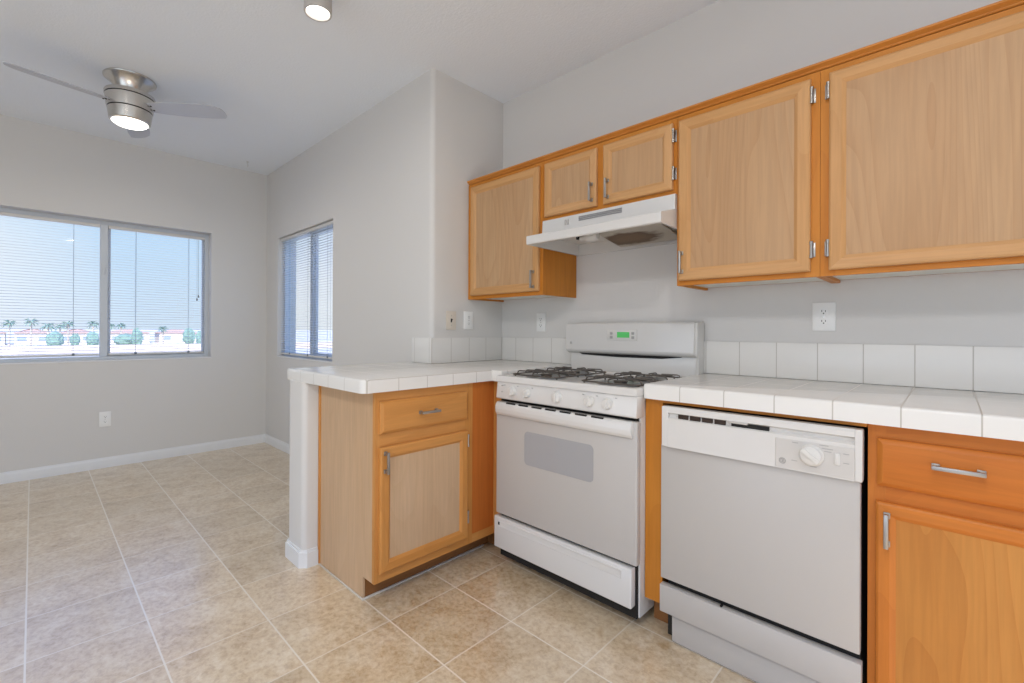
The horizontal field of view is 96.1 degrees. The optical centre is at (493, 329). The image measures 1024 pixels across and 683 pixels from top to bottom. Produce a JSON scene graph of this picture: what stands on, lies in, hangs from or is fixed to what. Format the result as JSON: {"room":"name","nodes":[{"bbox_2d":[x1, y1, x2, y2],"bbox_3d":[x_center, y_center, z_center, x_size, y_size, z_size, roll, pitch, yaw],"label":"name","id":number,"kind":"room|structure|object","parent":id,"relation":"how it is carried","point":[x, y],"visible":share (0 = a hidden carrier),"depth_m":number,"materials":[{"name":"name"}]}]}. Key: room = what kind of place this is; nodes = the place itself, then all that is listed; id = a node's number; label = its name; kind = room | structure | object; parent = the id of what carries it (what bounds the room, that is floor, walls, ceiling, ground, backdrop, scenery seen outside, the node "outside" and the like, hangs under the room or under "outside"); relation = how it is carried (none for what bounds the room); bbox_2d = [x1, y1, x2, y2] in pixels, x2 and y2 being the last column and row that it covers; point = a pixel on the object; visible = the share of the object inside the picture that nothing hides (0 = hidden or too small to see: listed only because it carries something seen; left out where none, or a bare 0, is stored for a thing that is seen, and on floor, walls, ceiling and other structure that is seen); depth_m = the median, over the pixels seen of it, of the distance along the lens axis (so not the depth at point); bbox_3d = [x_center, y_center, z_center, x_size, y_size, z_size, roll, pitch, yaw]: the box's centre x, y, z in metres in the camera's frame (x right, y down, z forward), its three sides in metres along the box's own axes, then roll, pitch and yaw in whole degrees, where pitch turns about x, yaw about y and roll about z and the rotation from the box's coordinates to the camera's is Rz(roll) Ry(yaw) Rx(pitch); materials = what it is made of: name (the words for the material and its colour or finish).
{"room":"kitchen","nodes":[
{"label":"kitchen","id":0,"kind":"room"},
{"bbox_2d":[0,114,266,472],"bbox_3d":[-4.208,-0.231,3.051,0.180,2.770,5.059,0,0,45],"label":"wall","id":1,"kind":"structure","parent":0,"point":[49,412],"depth_m":4.04,"materials":[{"name":"white paint"}]},
{"bbox_2d":[0,207,208,362],"bbox_3d":[-3.366,-0.337,3.935,0.073,1.192,1.609,0,0,45],"label":"window","id":2,"kind":"structure","parent":1,"relation":"in","point":[105,233],"depth_m":3.95,"materials":[{"name":"white plastic"}]},
{"bbox_2d":[0,212,99,357],"bbox_3d":[-3.631,-0.340,3.651,0.030,1.120,0.765,0,0,45],"label":"blind","id":3,"kind":"object","parent":2,"relation":"attached to","point":[1,213],"visible":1,"depth_m":3.70,"materials":[{"name":"white plastic"}]},
{"bbox_2d":[107,225,204,354],"bbox_3d":[-3.062,-0.337,4.211,0.045,1.120,0.720,0,0,45],"label":"blind","id":4,"kind":"object","parent":2,"relation":"attached to","point":[109,226],"visible":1,"depth_m":4.19,"materials":[{"name":"white plastic"}]},
{"bbox_2d":[99,411,110,426],"bbox_3d":[-3.265,0.752,3.865,0.008,0.125,0.078,0,0,45],"label":"power outlet","id":5,"kind":"object","parent":1,"relation":"attached to","point":[104,417],"visible":1,"depth_m":3.86,"materials":[{"name":"white plastic"}]},
{"bbox_2d":[0,356,210,364],"bbox_3d":[-3.319,0.261,3.884,0.104,0.010,1.609,0,0,45],"label":"trim","id":6,"kind":"structure","parent":1,"relation":"attached to","point":[202,356],"depth_m":3.83,"materials":[{"name":"white"}]},
{"bbox_2d":[0,434,264,484],"bbox_3d":[-4.083,1.112,3.044,0.013,0.085,4.879,0,0,45],"label":"baseboard","id":7,"kind":"structure","parent":1,"relation":"attached to","point":[86,465],"depth_m":3.94,"materials":[{"name":"white wood"}]},
{"bbox_2d":[266,70,429,444],"bbox_3d":[-1.377,-0.216,3.927,2.950,2.770,0.180,0,0,45],"label":"wall","id":8,"kind":"structure","parent":0,"point":[369,176],"depth_m":3.36,"materials":[{"name":"white paint"}]},
{"bbox_2d":[265,434,289,454],"bbox_3d":[-1.445,1.126,3.849,2.610,0.085,0.013,0,0,45],"label":"baseboard","id":9,"kind":"structure","parent":8,"relation":"attached to","point":[270,440],"depth_m":4.51,"materials":[{"name":"white wood"}]},
{"bbox_2d":[277,356,331,362],"bbox_3d":[-1.691,0.264,4.177,1.185,0.010,0.104,0,0,45],"label":"trim","id":10,"kind":"structure","parent":8,"relation":"attached to","point":[292,357],"depth_m":4.09,"materials":[{"name":"white"}]},
{"bbox_2d":[284,225,332,360],"bbox_3d":[-1.661,-0.322,4.205,1.185,1.170,0.059,0,0,45],"label":"window","id":11,"kind":"structure","parent":8,"relation":"in","point":[313,311],"depth_m":4.14,"materials":[{"name":"white plastic"}]},
{"bbox_2d":[280,220,332,358],"bbox_3d":[-1.697,-0.329,4.169,1.161,1.144,0.030,0,0,45],"label":"blind","id":12,"kind":"object","parent":11,"relation":"attached to","point":[322,226],"visible":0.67,"depth_m":4.13,"materials":[{"name":"white plastic"}]},
{"bbox_2d":[0,0,718,174],"bbox_3d":[-1.253,-1.707,0.642,7.760,0.200,5.810,0,0,45],"label":"ceiling","id":13,"kind":"structure","parent":0,"point":[284,80],"depth_m":2.67,"materials":[{"name":"white paint"}]},
{"bbox_2d":[3,62,226,137],"bbox_3d":[-2.429,-1.457,2.991,0.917,0.299,1.028,0,0,45],"label":"ceiling fan","id":14,"kind":"object","parent":13,"relation":"hanging from","point":[129,105],"visible":1,"depth_m":2.89,"materials":[{"name":"silver metal"}]},
{"bbox_2d":[304,0,331,21],"bbox_3d":[-0.817,-1.537,2.142,0.124,0.127,0.124,0,0,45],"label":"recessed light","id":15,"kind":"object","parent":13,"relation":"in","point":[316,10],"visible":1,"depth_m":2.13,"materials":[{"name":"white glass"}]},
{"bbox_2d":[0,442,756,682],"bbox_3d":[-1.267,1.223,0.637,7.760,0.120,5.810,0,0,45],"label":"floor","id":16,"kind":"structure","parent":0,"point":[177,569],"depth_m":1.92,"materials":[{"name":"tile"}]},
{"bbox_2d":[318,381,500,600],"bbox_3d":[-0.194,0.719,2.538,0.626,0.907,1.307,0,0,45],"label":"base cabinet","id":17,"kind":"object","parent":16,"relation":"on","point":[407,479],"visible":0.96,"depth_m":2.12,"materials":[{"name":"brown wood"}]},
{"bbox_2d":[287,360,570,393],"bbox_3d":[-0.292,0.235,2.605,0.860,0.057,1.390,0,0,45],"label":"countertop","id":18,"kind":"structure","parent":17,"relation":"on","point":[381,377],"depth_m":2.25,"materials":[{"name":"tile"}]},
{"bbox_2d":[494,322,703,618],"bbox_3d":[0.512,0.567,2.267,0.769,1.217,0.711,0,0,45],"label":"gas range","id":19,"kind":"object","parent":16,"relation":"on","point":[571,441],"visible":0.91,"depth_m":2.03,"materials":[{"name":"white metal"}]},
{"bbox_2d":[526,373,565,379],"bbox_3d":[0.265,0.230,2.293,0.200,0.021,0.200,0,0,45],"label":"grate","id":20,"kind":"object","parent":19,"relation":"on","point":[548,376],"depth_m":2.23,"materials":[{"name":"black metal"}]},
{"bbox_2d":[560,370,591,375],"bbox_3d":[0.434,0.231,2.463,0.200,0.021,0.200,0,0,45],"label":"grate","id":21,"kind":"object","parent":19,"relation":"on","point":[580,372],"depth_m":2.44,"materials":[{"name":"black metal"}]},
{"bbox_2d":[496,368,681,396],"bbox_3d":[0.504,0.243,2.252,0.757,0.030,0.630,0,0,45],"label":"cooktop","id":22,"kind":"object","parent":19,"relation":"in","point":[577,381],"depth_m":2.12,"materials":[{"name":"white metal"}]},
{"bbox_2d":[597,380,644,386],"bbox_3d":[0.555,0.235,2.004,0.199,0.011,0.199,0,0,40],"label":"grate","id":23,"kind":"object","parent":19,"relation":"on","point":[621,383],"depth_m":1.97,"materials":[{"name":"black metal"}]},
{"bbox_2d":[629,376,668,382],"bbox_3d":[0.724,0.236,2.174,0.199,0.011,0.199,0,0,-41],"label":"grate","id":24,"kind":"object","parent":19,"relation":"on","point":[658,378],"depth_m":2.17,"materials":[{"name":"black metal"}]},
{"bbox_2d":[645,399,867,623],"bbox_3d":[1.055,0.722,1.790,0.684,0.905,0.600,0,0,45],"label":"cabinet filler","id":25,"kind":"object","parent":16,"relation":"on","point":[653,578],"visible":0.38,"depth_m":1.79,"materials":[{"name":"orange wood"}]},
{"bbox_2d":[660,405,867,682],"bbox_3d":[1.050,0.731,1.736,0.602,0.884,0.644,0,0,45],"label":"dishwasher","id":26,"kind":"object","parent":16,"relation":"on","point":[764,518],"visible":1,"depth_m":1.50,"materials":[{"name":"white metal"}]},
{"bbox_2d":[834,453,839,465],"bbox_3d":[1.010,0.381,1.351,0.014,0.036,0.006,0,0,45],"label":"rocker switch","id":27,"kind":"object","parent":26,"relation":"attached to","point":[836,455],"depth_m":1.35,"materials":[{"name":"white plastic"}]},
{"bbox_2d":[867,424,1023,682],"bbox_3d":[1.542,0.725,1.276,0.729,0.907,0.640,0,0,45],"label":"base cabinet","id":28,"kind":"object","parent":16,"relation":"on","point":[945,604],"visible":1,"depth_m":1.22,"materials":[{"name":"brown wood"}]},
{"bbox_2d":[644,373,1023,441],"bbox_3d":[1.318,0.241,1.519,1.430,0.057,0.652,0,0,45],"label":"countertop","id":29,"kind":"structure","parent":28,"relation":"on","point":[972,413],"depth_m":1.44,"materials":[{"name":"tile"}]},
{"bbox_2d":[289,79,502,549],"bbox_3d":[-0.499,-0.214,2.811,0.190,2.770,1.400,0,0,45],"label":"wall","id":30,"kind":"structure","parent":0,"point":[478,116],"depth_m":2.96,"materials":[{"name":"white paint"}]},
{"bbox_2d":[285,538,317,568],"bbox_3d":[-0.729,1.127,2.584,0.216,0.086,0.792,0,0,45],"label":"baseboard","id":31,"kind":"structure","parent":30,"relation":"attached to","point":[308,558],"depth_m":2.27,"materials":[{"name":"white wood"}]},
{"bbox_2d":[428,69,454,363],"bbox_3d":[-0.323,-0.213,2.874,0.030,2.770,0.180,0,0,45],"label":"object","id":32,"kind":"structure","parent":30,"relation":"attached to","point":[442,86],"depth_m":2.86,"materials":[{"name":"white paint"}]},
{"bbox_2d":[446,311,455,329],"bbox_3d":[-0.263,-0.058,2.900,0.019,0.118,0.080,0,0,45],"label":"light switch","id":33,"kind":"object","parent":30,"relation":"attached to","point":[450,315],"visible":1,"depth_m":2.90,"materials":[{"name":"beige plastic"}]},
{"bbox_2d":[412,337,501,363],"bbox_3d":[-0.226,0.129,3.079,0.200,0.156,0.630,0,0,45],"label":"tile backsplash","id":34,"kind":"structure","parent":30,"relation":"attached to","point":[424,350],"depth_m":2.92,"materials":[{"name":"white tile"}]},
{"bbox_2d":[464,311,472,329],"bbox_3d":[-0.162,-0.061,3.008,0.008,0.118,0.080,0,0,45],"label":"power outlet","id":35,"kind":"object","parent":30,"relation":"attached to","point":[468,316],"visible":1,"depth_m":3.00,"materials":[{"name":"white plastic"}]},
{"bbox_2d":[502,0,1023,393],"bbox_3d":[1.772,-0.205,1.661,4.910,2.770,0.180,0,0,45],"label":"wall","id":36,"kind":"structure","parent":0,"point":[722,47],"depth_m":2.17,"materials":[{"name":"white paint"}]},
{"bbox_2d":[467,156,575,301],"bbox_3d":[0.157,-0.581,2.882,0.631,0.771,0.373,0,0,45],"label":"upper cabinet","id":37,"kind":"object","parent":36,"relation":"attached to","point":[506,209],"depth_m":2.74,"materials":[{"name":"brown wood"}]},
{"bbox_2d":[502,337,570,363],"bbox_3d":[0.279,0.132,3.014,0.605,0.156,0.009,0,0,45],"label":"tile backsplash","id":38,"kind":"structure","parent":36,"relation":"attached to","point":[550,350],"depth_m":3.00,"materials":[{"name":"white tile"}]},
{"bbox_2d":[537,313,545,331],"bbox_3d":[0.309,-0.047,2.986,0.074,0.118,0.008,0,0,45],"label":"power outlet","id":39,"kind":"object","parent":36,"relation":"attached to","point":[541,317],"visible":1,"depth_m":2.98,"materials":[{"name":"white plastic"}]},
{"bbox_2d":[543,118,677,220],"bbox_3d":[0.643,-0.769,2.398,0.755,0.339,0.373,0,0,45],"label":"upper cabinet","id":40,"kind":"object","parent":36,"relation":"attached to","point":[642,164],"visible":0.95,"depth_m":2.24,"materials":[{"name":"brown wood"}]},
{"bbox_2d":[526,194,676,255],"bbox_3d":[0.608,-0.522,2.354,0.742,0.152,0.480,0,0,45],"label":"range hood","id":41,"kind":"object","parent":40,"relation":"attached to","point":[649,222],"visible":0.94,"depth_m":2.30,"materials":[{"name":"white metal"}]},
{"bbox_2d":[543,0,1023,160],"bbox_3d":[1.025,-0.953,1.837,2.070,0.022,0.047,0,0,45],"label":"trim","id":42,"kind":"structure","parent":40,"relation":"attached to","point":[1002,5],"depth_m":1.66,"materials":[{"name":"brown wood"}]},
{"bbox_2d":[677,71,833,290],"bbox_3d":[1.095,-0.565,1.945,0.522,0.745,0.373,0,0,45],"label":"upper cabinet","id":43,"kind":"object","parent":36,"relation":"attached to","point":[749,172],"visible":1,"depth_m":1.82,"materials":[{"name":"brown wood"}]},
{"bbox_2d":[812,302,835,330],"bbox_3d":[1.379,-0.054,1.919,0.080,0.118,0.008,0,0,45],"label":"power outlet","id":44,"kind":"object","parent":36,"relation":"attached to","point":[823,314],"visible":1,"depth_m":1.92,"materials":[{"name":"white plastic"}]},
{"bbox_2d":[819,309,828,314],"bbox_3d":[1.377,-0.075,1.917,0.034,0.027,0.002,0,0,45],"label":"receptacle","id":45,"kind":"object","parent":44,"relation":"attached to","point":[821,311],"depth_m":1.91,"materials":[{"name":"white plastic"}]},
{"bbox_2d":[819,318,828,324],"bbox_3d":[1.377,-0.034,1.917,0.034,0.027,0.002,0,0,45],"label":"receptacle","id":46,"kind":"object","parent":44,"relation":"attached to","point":[822,321],"depth_m":1.91,"materials":[{"name":"white plastic"}]},
{"bbox_2d":[704,341,1023,393],"bbox_3d":[1.541,0.135,1.755,1.448,0.156,0.009,0,0,45],"label":"tile backsplash","id":47,"kind":"structure","parent":36,"relation":"attached to","point":[972,368],"depth_m":1.79,"materials":[{"name":"white tile"}]},
{"bbox_2d":[820,5,1023,282],"bbox_3d":[1.562,-0.564,1.480,0.794,0.745,0.373,0,0,45],"label":"upper cabinet","id":48,"kind":"object","parent":36,"relation":"attached to","point":[922,139],"visible":1,"depth_m":1.46,"materials":[{"name":"brown wood"}]},
{"label":"outside","id":49,"kind":"structure","parent":0,"visible":0},
{"bbox_2d":[0,329,331,358],"bbox_3d":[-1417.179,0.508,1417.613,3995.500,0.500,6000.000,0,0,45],"label":"ground","id":50,"kind":"structure","parent":49,"point":[328,338],"depth_m":206.04,"materials":[{"name":"white"}]},
{"bbox_2d":[0,332,6,344],"bbox_3d":[-132.260,1.810,119.809,9.000,4.300,8.000,0,0,45],"label":"house","id":51,"kind":"structure","parent":50,"relation":"on","point":[0,332],"depth_m":119.25,"materials":[{"name":"beige paint"}]},
{"bbox_2d":[1,320,15,345],"bbox_3d":[-112.649,0.845,106.850,2.849,6.384,2.924,0,0,45],"label":"palm tree","id":52,"kind":"object","parent":50,"relation":"on","point":[9,324],"visible":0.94,"depth_m":106.71,"materials":[{"name":"green plant"}]},
{"bbox_2d":[23,318,38,345],"bbox_3d":[-114.976,0.583,114.397,3.429,6.914,3.225,0,0,45],"label":"palm tree","id":53,"kind":"object","parent":50,"relation":"on","point":[27,321],"visible":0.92,"depth_m":114.18,"materials":[{"name":"green plant"}]},
{"bbox_2d":[13,329,50,344],"bbox_3d":[-126.146,1.852,125.936,9.000,4.300,8.000,0,0,45],"label":"house","id":54,"kind":"structure","parent":50,"relation":"on","point":[35,341],"depth_m":123.18,"materials":[{"name":"beige paint"}]},
{"bbox_2d":[39,324,56,333],"bbox_3d":[-107.997,1.182,111.416,3.606,5.778,3.633,0,0,45],"label":"palm tree","id":55,"kind":"object","parent":50,"relation":"on","point":[46,325],"visible":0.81,"depth_m":111.37,"materials":[{"name":"green plant"}]},
{"bbox_2d":[45,332,63,344],"bbox_3d":[-101.005,2.242,105.855,3.255,3.992,3.235,0,0,45],"label":"bush","id":56,"kind":"object","parent":50,"relation":"on","point":[49,341],"visible":0.73,"depth_m":104.98,"materials":[{"name":"green plant"}]},
{"bbox_2d":[55,324,66,332],"bbox_3d":[-111.199,1.332,118.132,3.011,5.474,2.881,0,0,45],"label":"palm tree","id":57,"kind":"object","parent":50,"relation":"on","point":[58,326],"visible":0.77,"depth_m":117.89,"materials":[{"name":"green plant"}]},
{"bbox_2d":[61,321,72,344],"bbox_3d":[-105.445,0.894,114.003,3.117,6.387,3.047,0,0,45],"label":"palm tree","id":58,"kind":"object","parent":50,"relation":"on","point":[67,325],"visible":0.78,"depth_m":113.90,"materials":[{"name":"green plant"}]},
{"bbox_2d":[69,333,79,344],"bbox_3d":[-102.605,2.471,112.705,1.897,3.303,1.990,0,0,45],"label":"bush","id":59,"kind":"object","parent":50,"relation":"on","point":[74,338],"visible":0.73,"depth_m":112.13,"materials":[{"name":"green plant"}]},
{"bbox_2d":[61,329,88,343],"bbox_3d":[-119.826,1.895,132.268,9.000,4.300,8.000,0,0,45],"label":"house","id":60,"kind":"structure","parent":50,"relation":"on","point":[82,337],"depth_m":129.98,"materials":[{"name":"beige paint"}]},
{"bbox_2d":[86,332,98,344],"bbox_3d":[-96.211,2.302,110.550,2.775,3.907,2.765,0,0,45],"label":"bush","id":61,"kind":"object","parent":50,"relation":"on","point":[87,336],"visible":0.6,"depth_m":109.78,"materials":[{"name":"green plant"}]},
{"bbox_2d":[86,321,98,330],"bbox_3d":[-106.795,0.828,122.603,3.473,6.538,3.399,0,0,45],"label":"palm tree","id":62,"kind":"object","parent":50,"relation":"on","point":[92,322],"visible":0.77,"depth_m":122.41,"materials":[{"name":"green plant"}]},
{"bbox_2d":[117,323,125,333],"bbox_3d":[-102.690,1.113,126.712,2.730,6.027,2.690,0,0,45],"label":"palm tree","id":63,"kind":"object","parent":50,"relation":"on","point":[122,324],"visible":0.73,"depth_m":126.57,"materials":[{"name":"green plant"}]},
{"bbox_2d":[113,333,131,343],"bbox_3d":[-95.652,2.646,119.810,5.773,3.407,5.429,0,0,45],"label":"bush","id":64,"kind":"object","parent":50,"relation":"on","point":[117,336],"visible":0.51,"depth_m":117.89,"materials":[{"name":"green plant"}]},
{"bbox_2d":[110,329,149,343],"bbox_3d":[-111.827,1.951,140.283,9.000,4.300,11.000,0,0,45],"label":"house","id":65,"kind":"structure","parent":50,"relation":"on","point":[128,331],"depth_m":138.36,"materials":[{"name":"beige paint"}]},
{"bbox_2d":[131,328,142,343],"bbox_3d":[-90.335,1.887,116.511,2.489,4.981,2.494,0,0,45],"label":"bush","id":66,"kind":"object","parent":50,"relation":"on","point":[133,331],"visible":0.66,"depth_m":115.86,"materials":[{"name":"green plant"}]},
{"bbox_2d":[157,326,167,343],"bbox_3d":[-91.794,1.598,127.736,2.860,5.170,2.967,0,0,45],"label":"palm tree","id":67,"kind":"object","parent":50,"relation":"on","point":[165,327],"visible":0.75,"depth_m":127.56,"materials":[{"name":"green plant"}]},
{"bbox_2d":[0,342,331,354],"bbox_3d":[-75.055,3.432,78.180,0.200,1.450,320.000,0,0,45],"label":"wall","id":68,"kind":"structure","parent":50,"relation":"on","point":[12,350],"depth_m":82.26,"materials":[{"name":"beige"}]},
{"bbox_2d":[154,330,196,342],"bbox_3d":[-102.988,2.012,149.141,9.000,4.300,11.000,0,0,45],"label":"house","id":69,"kind":"structure","parent":50,"relation":"on","point":[171,332],"depth_m":145.64,"materials":[{"name":"beige paint"}]},
{"bbox_2d":[182,328,194,342],"bbox_3d":[-85.733,1.867,129.496,3.246,4.831,3.153,0,0,45],"label":"bush","id":70,"kind":"object","parent":50,"relation":"on","point":[191,332],"visible":0.71,"depth_m":128.69,"materials":[{"name":"green plant"}]},
{"bbox_2d":[195,331,200,342],"bbox_3d":[-80.445,2.230,126.455,2.739,4.074,2.702,0,0,45],"label":"bush","id":71,"kind":"object","parent":50,"relation":"on","point":[198,339],"visible":0.4,"depth_m":125.43,"materials":[{"name":"green plant"}]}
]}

